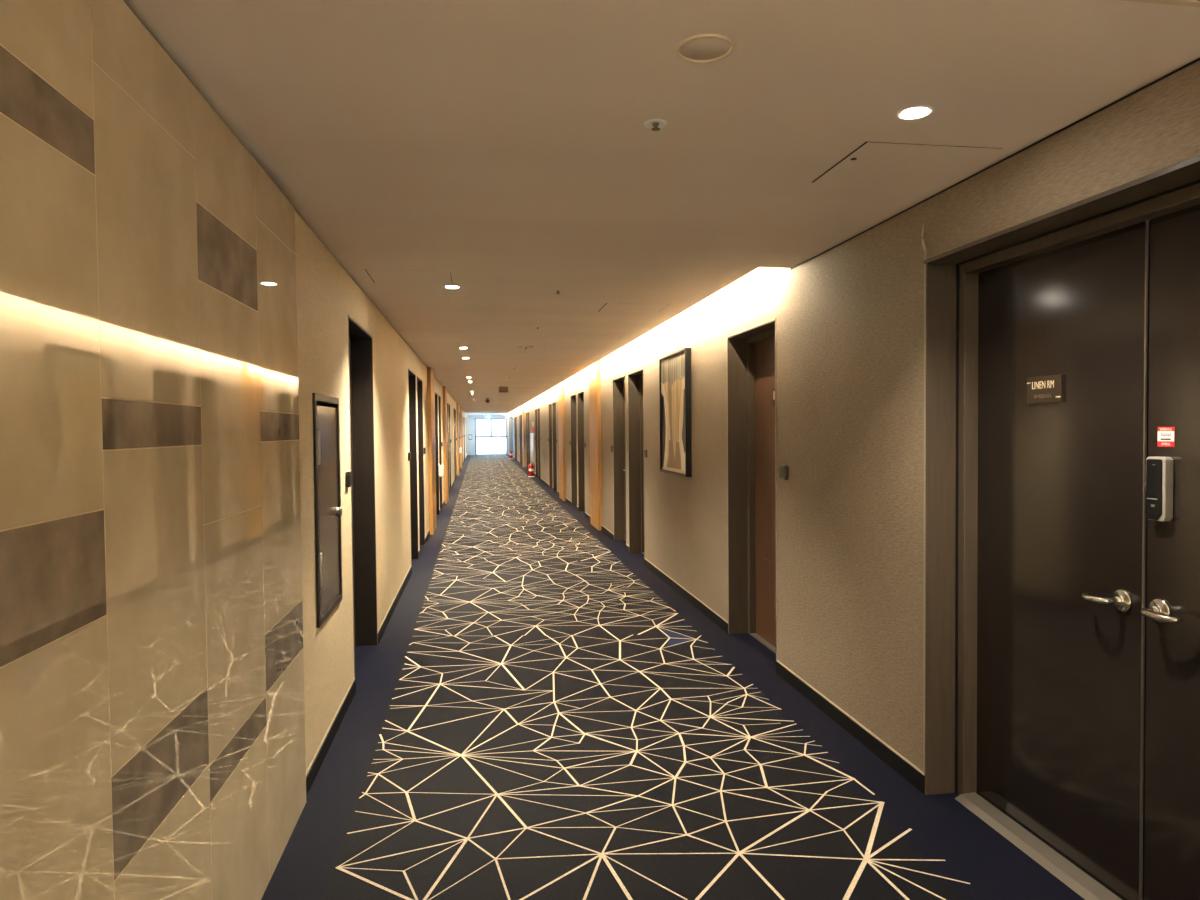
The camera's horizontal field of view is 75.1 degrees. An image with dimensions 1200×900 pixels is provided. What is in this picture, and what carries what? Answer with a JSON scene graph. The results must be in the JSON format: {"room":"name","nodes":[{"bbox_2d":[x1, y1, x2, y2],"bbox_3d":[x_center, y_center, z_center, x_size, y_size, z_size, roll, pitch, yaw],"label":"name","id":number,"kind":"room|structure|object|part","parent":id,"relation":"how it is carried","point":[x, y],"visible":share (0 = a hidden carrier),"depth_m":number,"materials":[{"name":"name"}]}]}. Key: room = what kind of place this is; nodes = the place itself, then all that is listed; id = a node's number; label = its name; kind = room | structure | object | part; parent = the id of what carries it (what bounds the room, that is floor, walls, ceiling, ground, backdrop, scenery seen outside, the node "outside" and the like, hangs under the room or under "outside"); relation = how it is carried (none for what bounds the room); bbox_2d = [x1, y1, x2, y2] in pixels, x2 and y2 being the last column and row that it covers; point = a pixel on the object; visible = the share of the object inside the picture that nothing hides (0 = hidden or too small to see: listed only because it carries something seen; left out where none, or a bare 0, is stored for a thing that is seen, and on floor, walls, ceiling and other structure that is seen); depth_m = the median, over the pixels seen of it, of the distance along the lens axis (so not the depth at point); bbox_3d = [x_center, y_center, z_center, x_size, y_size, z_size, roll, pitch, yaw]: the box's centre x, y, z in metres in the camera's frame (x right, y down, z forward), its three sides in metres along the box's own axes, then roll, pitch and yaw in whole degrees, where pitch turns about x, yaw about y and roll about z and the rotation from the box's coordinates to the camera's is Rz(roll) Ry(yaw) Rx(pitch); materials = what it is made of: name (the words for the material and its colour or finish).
{"room":"hotel corridor","nodes":[
{"label":"hotel corridor","id":0,"kind":"room"},
{"bbox_2d":[295,211,466,771],"bbox_3d":[-5.057,-0.348,26.761,0.260,2.562,47.560,-1,2,-9],"label":"wall","id":1,"kind":"structure","parent":0,"point":[326,294],"depth_m":4.51,"materials":[{"name":"paint"}]},
{"bbox_2d":[312,393,342,627],"bbox_3d":[-1.437,0.281,4.016,0.134,1.120,0.640,-1,2,-9],"label":"upper cabinet","id":2,"kind":"object","parent":1,"relation":"attached to","point":[326,432],"visible":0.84,"depth_m":3.99,"materials":[{"name":"brown wood"}]},
{"bbox_3d":[-1.413,0.289,4.020,0.026,1.025,0.560,-1,2,-9],"label":"door","id":3,"kind":"part","parent":2,"relation":"part of","materials":[{"name":"brown wood"}]},
{"bbox_3d":[-1.421,0.335,4.257,0.030,0.054,0.054,-1,2,-9],"label":"knob","id":4,"kind":"part","parent":2,"relation":"part of","materials":[{"name":"silver metal"}]},
{"bbox_2d":[346,471,351,486],"bbox_3d":[-1.486,0.173,4.618,0.024,0.090,0.094,-1,2,-9],"label":"card reader","id":5,"kind":"object","parent":1,"relation":"attached to","point":[349,473],"visible":1,"depth_m":4.58,"materials":[{"name":"black plastic"}]},
{"bbox_2d":[348,315,377,677],"bbox_3d":[-1.722,0.322,5.273,0.254,2.307,1.084,-1,2,-9],"label":"door","id":6,"kind":"structure","parent":1,"relation":"in","point":[360,342],"depth_m":5.79,"materials":[{"name":"brown metal"}]},
{"bbox_2d":[306,456,466,796],"bbox_3d":[-4.918,0.885,26.844,0.008,0.090,47.500,-1,2,-9],"label":"baseboard","id":7,"kind":"structure","parent":1,"relation":"attached to","point":[321,753],"depth_m":4.29,"materials":[{"name":"black"}]},
{"bbox_2d":[408,368,417,565],"bbox_3d":[-2.335,0.222,9.235,0.254,2.307,1.004,-1,2,-9],"label":"door","id":8,"kind":"structure","parent":1,"relation":"in","point":[411,375],"depth_m":9.72,"materials":[{"name":"brown wood"}]},
{"bbox_2d":[417,376,424,544],"bbox_3d":[-2.521,0.192,10.435,0.254,2.307,0.934,-1,2,-9],"label":"door","id":9,"kind":"structure","parent":1,"relation":"in","point":[419,380],"depth_m":10.89,"materials":[{"name":"brown metal"}]},
{"bbox_2d":[427,367,436,534],"bbox_3d":[-2.681,0.007,12.440,0.055,2.573,1.000,-1,2,-9],"label":"pilaster","id":10,"kind":"object","parent":1,"relation":"attached to","point":[430,373],"visible":1,"depth_m":11.98,"materials":[{"name":"brown wood"}]},
{"bbox_2d":[435,392,438,515],"bbox_3d":[-3.131,0.092,14.372,0.254,2.307,1.004,-1,2,-9],"label":"door","id":11,"kind":"structure","parent":1,"relation":"in","point":[436,394],"depth_m":14.86,"materials":[{"name":"brown wood"}]},
{"bbox_2d":[438,394,441,507],"bbox_3d":[-3.316,0.062,15.572,0.254,2.307,0.934,-1,2,-9],"label":"door","id":12,"kind":"structure","parent":1,"relation":"in","point":[439,396],"depth_m":16.02,"materials":[{"name":"brown wood"}]},
{"bbox_2d":[439,465,443,476],"bbox_3d":[-3.058,0.400,15.024,0.088,0.215,0.180,-1,2,-9],"label":"wall box","id":13,"kind":"object","parent":1,"relation":"attached to","point":[441,467],"visible":1,"depth_m":14.94,"materials":[{"name":"white paint"}]},
{"bbox_2d":[443,386,448,503],"bbox_3d":[-3.476,-0.123,17.578,0.055,2.573,1.000,-1,2,-9],"label":"pilaster","id":14,"kind":"object","parent":1,"relation":"attached to","point":[445,420],"visible":0.94,"depth_m":17.11,"materials":[{"name":"brown wood"}]},
{"bbox_2d":[447,402,449,492],"bbox_3d":[-3.926,-0.037,19.509,0.254,2.307,1.004,-1,2,-9],"label":"door","id":15,"kind":"structure","parent":1,"relation":"in","point":[447,402],"depth_m":20.00,"materials":[{"name":"brown wood"}]},
{"bbox_2d":[449,404,450,488],"bbox_3d":[-4.112,-0.068,20.710,0.254,2.307,0.934,-1,2,-9],"label":"door","id":16,"kind":"structure","parent":1,"relation":"in","point":[449,404],"depth_m":21.17,"materials":[{"name":"brown wood"}]},
{"bbox_2d":[454,408,455,479],"bbox_3d":[-4.721,-0.167,24.646,0.254,2.307,1.004,-1,2,-9],"label":"door","id":17,"kind":"structure","parent":1,"relation":"in","point":[454,408],"depth_m":25.14,"materials":[{"name":"brown wood"}]},
{"bbox_2d":[455,409,456,477],"bbox_3d":[-4.907,-0.197,25.847,0.254,2.307,0.934,-1,2,-9],"label":"door","id":18,"kind":"structure","parent":1,"relation":"in","point":[455,409],"depth_m":26.30,"materials":[{"name":"brown wood"}]},
{"bbox_2d":[456,403,459,475],"bbox_3d":[-5.067,-0.383,27.852,0.055,2.573,1.000,-1,2,-9],"label":"pilaster","id":19,"kind":"object","parent":1,"relation":"attached to","point":[457,404],"visible":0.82,"depth_m":27.38,"materials":[{"name":"brown wood"}]},
{"bbox_2d":[459,413,459,455],"bbox_3d":[-5.702,-0.327,30.984,0.254,2.307,0.934,-1,2,-9],"label":"door","id":20,"kind":"structure","parent":1,"relation":"in","point":[459,413],"depth_m":31.43,"materials":[{"name":"brown wood"}]},
{"bbox_2d":[460,407,462,468],"bbox_3d":[-5.862,-0.512,32.989,0.055,2.573,1.000,-1,2,-9],"label":"pilaster","id":21,"kind":"object","parent":1,"relation":"attached to","point":[460,407],"visible":0.94,"depth_m":32.50,"materials":[{"name":"brown wood"}]},
{"bbox_2d":[467,415,508,454],"bbox_3d":[-7.260,-0.969,50.576,3.274,2.574,0.200,-1,2,-9],"label":"wall","id":22,"kind":"structure","parent":0,"point":[470,418],"depth_m":50.33,"materials":[{"name":"paint"}]},
{"bbox_2d":[475,418,507,454],"bbox_3d":[-7.056,-0.859,50.581,2.080,2.350,0.100,-1,2,-9],"label":"window","id":23,"kind":"structure","parent":22,"relation":"in","point":[506,418],"depth_m":50.52,"materials":[{"name":"grey metal"}]},
{"bbox_2d":[123,0,1199,414],"bbox_3d":[-3.113,-1.727,23.667,3.274,0.300,54.400,-1,2,-9],"label":"ceiling","id":24,"kind":"structure","parent":0,"point":[505,147],"depth_m":2.46,"materials":[{"name":"paint"}]},
{"bbox_2d":[365,269,452,283],"bbox_3d":[-1.197,-1.094,4.940,0.504,0.004,0.421,-1,2,-9],"label":"ceiling access panel","id":25,"kind":"object","parent":24,"relation":"attached to","point":[378,276],"visible":1,"depth_m":4.92,"materials":[{"name":"paint"}]},
{"bbox_2d":[444,286,459,288],"bbox_3d":[-1.005,-1.119,5.292,0.108,0.034,0.108,-1,2,-9],"label":"recessed light","id":26,"kind":"object","parent":24,"relation":"in","point":[447,287],"visible":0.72,"depth_m":5.30,"materials":[{"name":"white paint"}]},
{"bbox_2d":[499,386,507,391],"bbox_3d":[-2.146,-1.350,17.348,0.200,0.135,0.060,-1,2,-9],"label":"sign box","id":27,"kind":"object","parent":24,"relation":"hanging from","point":[501,388],"visible":1,"depth_m":17.32,"materials":[{"name":"brown plastic"}]},
{"bbox_2d":[518,346,532,349],"bbox_3d":[-0.868,-1.189,9.118,0.180,0.042,0.180,-1,2,-9],"label":"smoke detector","id":28,"kind":"object","parent":24,"relation":"attached to","point":[521,347],"visible":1,"depth_m":9.08,"materials":[{"name":"beige"}]},
{"bbox_2d":[571,334,623,338],"bbox_3d":[-0.033,-1.193,8.225,0.518,0.004,0.401,-1,2,-9],"label":"ceiling access panel","id":29,"kind":"object","parent":24,"relation":"attached to","point":[576,336],"visible":1,"depth_m":8.18,"materials":[{"name":"paint"}]},
{"bbox_2d":[598,303,669,311],"bbox_3d":[0.266,-1.143,6.273,0.504,0.004,0.430,-1,2,-9],"label":"ceiling access panel","id":30,"kind":"object","parent":24,"relation":"attached to","point":[608,307],"visible":1,"depth_m":6.25,"materials":[{"name":"paint"}]},
{"bbox_2d":[644,119,666,130],"bbox_3d":[0.178,-1.033,2.492,0.076,0.020,0.076,-1,2,-9],"label":"sprinkler","id":31,"kind":"object","parent":24,"relation":"attached to","point":[656,126],"visible":1,"depth_m":2.48,"materials":[{"name":"white metal"}]},
{"bbox_2d":[676,34,733,62],"bbox_3d":[0.269,-1.032,2.000,0.146,0.016,0.146,-1,2,-9],"label":"ceiling speaker","id":32,"kind":"object","parent":24,"relation":"attached to","point":[702,48],"visible":0.99,"depth_m":2.00,"materials":[{"name":"beige plastic"}]},
{"bbox_2d":[680,38,729,59],"bbox_3d":[0.269,-1.035,2.000,0.129,0.011,0.129,-1,2,-9],"label":"grille","id":33,"kind":"object","parent":32,"relation":"attached to","point":[690,48],"depth_m":2.00,"materials":[{"name":"paint"}]},
{"bbox_2d":[812,141,1001,187],"bbox_3d":[1.128,-1.061,2.921,0.511,0.006,0.441,-1,2,-9],"label":"ceiling access panel","id":34,"kind":"object","parent":24,"relation":"attached to","point":[871,163],"visible":1,"depth_m":2.89,"materials":[{"name":"paint"}]},
{"bbox_2d":[896,105,933,119],"bbox_3d":[0.978,-1.061,2.422,0.108,0.034,0.108,-1,2,-9],"label":"recessed light","id":35,"kind":"object","parent":24,"relation":"in","point":[920,111],"visible":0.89,"depth_m":2.42,"materials":[{"name":"white paint"}]},
{"bbox_2d":[1119,0,1199,6],"bbox_3d":[1.128,-1.034,1.763,0.996,0.016,0.020,-1,2,-9],"label":"trim","id":36,"kind":"structure","parent":24,"relation":"attached to","point":[1192,3],"depth_m":1.79,"materials":[{"name":"beige"}]},
{"bbox_2d":[261,455,1084,899],"bbox_3d":[-3.055,1.045,23.695,3.324,0.104,54.300,-1,2,-9],"label":"floor","id":37,"kind":"structure","parent":0,"point":[536,714],"depth_m":3.73,"materials":[{"name":"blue carpet"}]},
{"bbox_2d":[528,461,534,476],"bbox_3d":[-2.333,0.649,26.530,0.230,0.530,0.220,-1,2,-9],"label":"fire extinguisher","id":38,"kind":"object","parent":37,"relation":"on","point":[531,467],"visible":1,"depth_m":26.46,"materials":[{"name":"red metal"}]},
{"bbox_2d":[509,61,1199,770],"bbox_3d":[-1.652,-0.440,23.925,0.260,2.834,54.200,-1,2,-9],"label":"wall","id":39,"kind":"structure","parent":0,"point":[850,317],"depth_m":4.05,"materials":[{"name":"paint"}]},
{"bbox_2d":[511,417,513,453],"bbox_3d":[-5.232,-0.886,47.198,0.060,2.250,6.500,-1,2,-9],"label":"window","id":40,"kind":"structure","parent":39,"relation":"in","point":[512,447],"depth_m":48.77,"materials":[{"name":"grey glass"}]},
{"bbox_3d":[-5.233,-0.881,47.198,0.006,2.160,6.420,-1,2,-9],"label":"pane","id":41,"kind":"part","parent":40,"relation":"part of","materials":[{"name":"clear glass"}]},
{"bbox_2d":[515,422,515,459],"bbox_3d":[-4.401,-0.625,41.665,0.254,2.307,0.954,-1,2,-9],"label":"door","id":42,"kind":"structure","parent":39,"relation":"in","point":[515,422],"depth_m":42.11,"materials":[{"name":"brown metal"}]},
{"bbox_2d":[516,420,516,459],"bbox_3d":[-4.226,-0.596,40.533,0.254,2.307,0.944,-1,2,-9],"label":"door","id":43,"kind":"structure","parent":39,"relation":"in","point":[516,420],"depth_m":40.97,"materials":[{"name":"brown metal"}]},
{"bbox_2d":[519,415,520,463],"bbox_3d":[-3.603,-0.494,36.508,0.254,2.307,0.954,-1,2,-9],"label":"door","id":44,"kind":"structure","parent":39,"relation":"in","point":[519,415],"depth_m":36.94,"materials":[{"name":"brown wood"}]},
{"bbox_3d":[-3.609,-0.491,36.507,0.237,2.300,0.940,-1,2,-9],"label":"frame","id":45,"kind":"part","parent":44,"relation":"part of","materials":[{"name":"brown wood"}]},
{"bbox_2d":[521,414,522,464],"bbox_3d":[-3.428,-0.466,35.377,0.254,2.307,0.944,-1,2,-9],"label":"door","id":46,"kind":"structure","parent":39,"relation":"in","point":[521,414],"depth_m":35.80,"materials":[{"name":"brown wood"}]},
{"bbox_3d":[-3.434,-0.462,35.376,0.237,2.300,0.930,-1,2,-9],"label":"frame","id":47,"kind":"part","parent":46,"relation":"part of","materials":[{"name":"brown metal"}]},
{"bbox_2d":[522,404,524,467],"bbox_3d":[-3.272,-0.647,33.367,0.055,2.774,0.900,-1,2,-9],"label":"pilaster","id":48,"kind":"object","parent":39,"relation":"attached to","point":[523,413],"visible":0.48,"depth_m":32.95,"materials":[{"name":"brown wood"}]},
{"bbox_2d":[526,412,527,468],"bbox_3d":[-2.804,-0.364,31.351,0.254,2.307,0.954,-1,2,-9],"label":"door","id":49,"kind":"structure","parent":39,"relation":"in","point":[526,412],"depth_m":31.78,"materials":[{"name":"brown wood"}]},
{"bbox_2d":[528,412,529,470],"bbox_3d":[-2.629,-0.336,30.220,0.254,2.307,0.944,-1,2,-9],"label":"door","id":50,"kind":"structure","parent":39,"relation":"in","point":[528,412],"depth_m":30.66,"materials":[{"name":"brown wood"}]},
{"bbox_2d":[530,426,534,472],"bbox_3d":[-2.438,-0.115,28.013,0.055,1.780,1.700,-1,2,-9],"label":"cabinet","id":51,"kind":"object","parent":39,"relation":"attached to","point":[532,445],"visible":0.77,"depth_m":27.67,"materials":[{"name":"silver metal"}]},
{"bbox_3d":[-2.504,0.075,28.422,0.006,1.280,0.800,-1,2,-9],"label":"door","id":52,"kind":"part","parent":51,"relation":"part of","materials":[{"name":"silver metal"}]},
{"bbox_3d":[-2.379,0.095,27.612,0.006,1.280,0.800,-1,2,-9],"label":"door","id":53,"kind":"part","parent":51,"relation":"part of","materials":[{"name":"white glass"}]},
{"bbox_2d":[535,409,537,476],"bbox_3d":[-2.006,-0.234,26.194,0.254,2.307,0.954,-1,2,-9],"label":"door","id":54,"kind":"structure","parent":39,"relation":"in","point":[536,431],"depth_m":26.63,"materials":[{"name":"brown wood"}]},
{"bbox_2d":[538,407,540,478],"bbox_3d":[-1.831,-0.205,25.063,0.254,2.307,0.944,-1,2,-9],"label":"door","id":55,"kind":"structure","parent":39,"relation":"in","point":[539,459],"depth_m":25.50,"materials":[{"name":"brown wood"}]},
{"bbox_2d":[548,403,552,487],"bbox_3d":[-1.208,-0.104,21.037,0.254,2.307,0.954,-1,2,-9],"label":"door","id":56,"kind":"structure","parent":39,"relation":"in","point":[550,404],"depth_m":21.47,"materials":[{"name":"brown wood"}]},
{"bbox_2d":[552,401,556,490],"bbox_3d":[-1.033,-0.075,19.906,0.254,2.307,0.944,-1,2,-9],"label":"door","id":57,"kind":"structure","parent":39,"relation":"in","point":[553,403],"depth_m":20.34,"materials":[{"name":"brown wood"}]},
{"bbox_3d":[-1.154,-0.073,19.887,0.008,2.307,0.944,-1,2,-9],"label":"edge trim","id":58,"kind":"part","parent":57,"relation":"part of","materials":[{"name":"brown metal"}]},
{"bbox_2d":[558,381,565,500],"bbox_3d":[-0.877,-0.257,17.896,0.055,2.774,0.900,-1,2,-9],"label":"pilaster","id":59,"kind":"object","parent":39,"relation":"attached to","point":[561,386],"visible":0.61,"depth_m":17.60,"materials":[{"name":"brown wood"}]},
{"bbox_2d":[570,394,576,505],"bbox_3d":[-0.409,0.026,15.880,0.254,2.307,0.954,-1,2,-9],"label":"door","id":60,"kind":"structure","parent":39,"relation":"in","point":[572,397],"depth_m":16.32,"materials":[{"name":"brown wood"}]},
{"bbox_2d":[577,391,584,510],"bbox_3d":[-0.234,0.055,14.749,0.254,2.307,0.944,-1,2,-9],"label":"door","id":61,"kind":"structure","parent":39,"relation":"in","point":[580,396],"depth_m":15.18,"materials":[{"name":"brown wood"}]},
{"bbox_2d":[589,360,601,529],"bbox_3d":[-0.079,-0.126,12.739,0.055,2.774,0.900,-1,2,-9],"label":"pilaster","id":62,"kind":"object","parent":39,"relation":"attached to","point":[594,369],"visible":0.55,"depth_m":12.52,"materials":[{"name":"brown paint"}]},
{"bbox_2d":[613,375,626,543],"bbox_3d":[0.389,0.157,10.723,0.254,2.307,0.954,-1,2,-9],"label":"door","id":63,"kind":"structure","parent":39,"relation":"in","point":[619,413],"depth_m":11.16,"materials":[{"name":"brown wood"}]},
{"bbox_2d":[628,368,644,558],"bbox_3d":[0.564,0.185,9.592,0.254,2.307,0.944,-1,2,-9],"label":"door","id":64,"kind":"structure","parent":39,"relation":"in","point":[635,379],"depth_m":10.03,"materials":[{"name":"brown wood"}]},
{"bbox_2d":[659,348,691,476],"bbox_3d":[0.719,-0.351,7.547,0.056,1.165,1.030,-1,2,-9],"label":"framed picture","id":65,"kind":"object","parent":39,"relation":"attached to","point":[675,367],"visible":1,"depth_m":7.43,"materials":[{"name":"black"}]},
{"bbox_2d":[509,454,924,793],"bbox_3d":[-1.771,0.933,23.942,0.008,0.090,54.200,-1,2,-9],"label":"baseboard","id":66,"kind":"structure","parent":39,"relation":"attached to","point":[892,758],"depth_m":4.33,"materials":[{"name":"black"}]},
{"bbox_2d":[727,318,776,660],"bbox_3d":[1.188,0.287,5.561,0.254,2.307,1.004,-1,2,-9],"label":"door","id":67,"kind":"structure","parent":39,"relation":"in","point":[751,351],"depth_m":6.00,"materials":[{"name":"brown wood"}]},
{"bbox_2d":[779,465,787,479],"bbox_3d":[1.151,0.140,4.904,0.024,0.090,0.094,-1,2,-9],"label":"card reader","id":68,"kind":"object","parent":39,"relation":"attached to","point":[783,469],"visible":1,"depth_m":4.87,"materials":[{"name":"grey plastic"}]},
{"bbox_2d":[793,58,1199,268],"bbox_3d":[1.895,-1.011,0.956,0.248,0.014,7.760,-1,2,-9],"label":"trim","id":69,"kind":"structure","parent":39,"relation":"attached to","point":[1198,59],"depth_m":2.69,"materials":[{"name":"black"}]},
{"bbox_2d":[921,155,1199,899],"bbox_3d":[1.659,0.283,2.495,0.259,2.470,1.843,-1,2,-9],"label":"door","id":70,"kind":"structure","parent":39,"relation":"in","point":[1061,656],"depth_m":2.79,"materials":[{"name":"brown metal"}]},
{"bbox_2d":[1027,374,1063,403],"bbox_3d":[1.665,-0.227,2.919,0.013,0.100,0.176,-1,2,-9],"label":"door sign","id":71,"kind":"object","parent":70,"relation":"attached to","point":[1041,389],"visible":1,"depth_m":2.91,"materials":[{"name":"black"}]},
{"bbox_3d":[1.684,0.497,2.618,0.086,0.074,0.158,-1,2,-9],"label":"lever handle","id":72,"kind":"part","parent":70,"relation":"part of","materials":[{"name":"silver metal"}]},
{"bbox_2d":[1145,456,1172,520],"bbox_3d":[1.735,0.120,2.423,0.035,0.198,0.072,-1,2,-9],"label":"lock","id":73,"kind":"object","parent":70,"relation":"attached to","point":[1159,470],"visible":1,"depth_m":2.40,"materials":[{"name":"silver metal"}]},
{"bbox_3d":[1.719,0.503,2.393,0.086,0.074,0.158,-1,2,-9],"label":"lever handle","id":74,"kind":"part","parent":70,"relation":"part of","materials":[{"name":"silver metal"}]},
{"bbox_2d":[1157,427,1174,446],"bbox_3d":[1.751,-0.041,2.413,0.002,0.062,0.060,-1,2,-9],"label":"warning sticker","id":75,"kind":"object","parent":70,"relation":"attached to","point":[1166,435],"visible":1,"depth_m":2.41,"materials":[{"name":"red paper"}]},
{"bbox_2d":[1160,428,1171,445],"bbox_3d":[1.750,-0.041,2.412,0.001,0.055,0.042,-1,2,-9],"label":"print","id":76,"kind":"object","parent":75,"relation":"attached to","point":[1165,433],"depth_m":2.41,"materials":[{"name":"white"}]},
{"label":"outside","id":77,"kind":"structure","parent":0,"visible":0},
{"bbox_2d":[477,450,505,453],"bbox_3d":[-8.869,0.325,57.446,18.000,0.250,13.800,-1,2,-9],"label":"ground","id":78,"kind":"structure","parent":77,"point":[478,451],"depth_m":59.05,"materials":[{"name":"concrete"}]},
{"bbox_3d":[-0.913,0.335,-0.011,0.260,2.549,6.640,-1,2,-9],"label":"wall","id":79,"kind":"structure","parent":0,"visible":0},
{"bbox_2d":[0,0,305,899],"bbox_3d":[-0.779,0.331,0.034,0.018,2.551,6.688,-1,2,-9],"label":"cladding","id":80,"kind":"object","parent":79,"relation":"attached to","point":[152,706],"visible":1,"depth_m":1.75,"materials":[{"name":"glass"}]}
]}

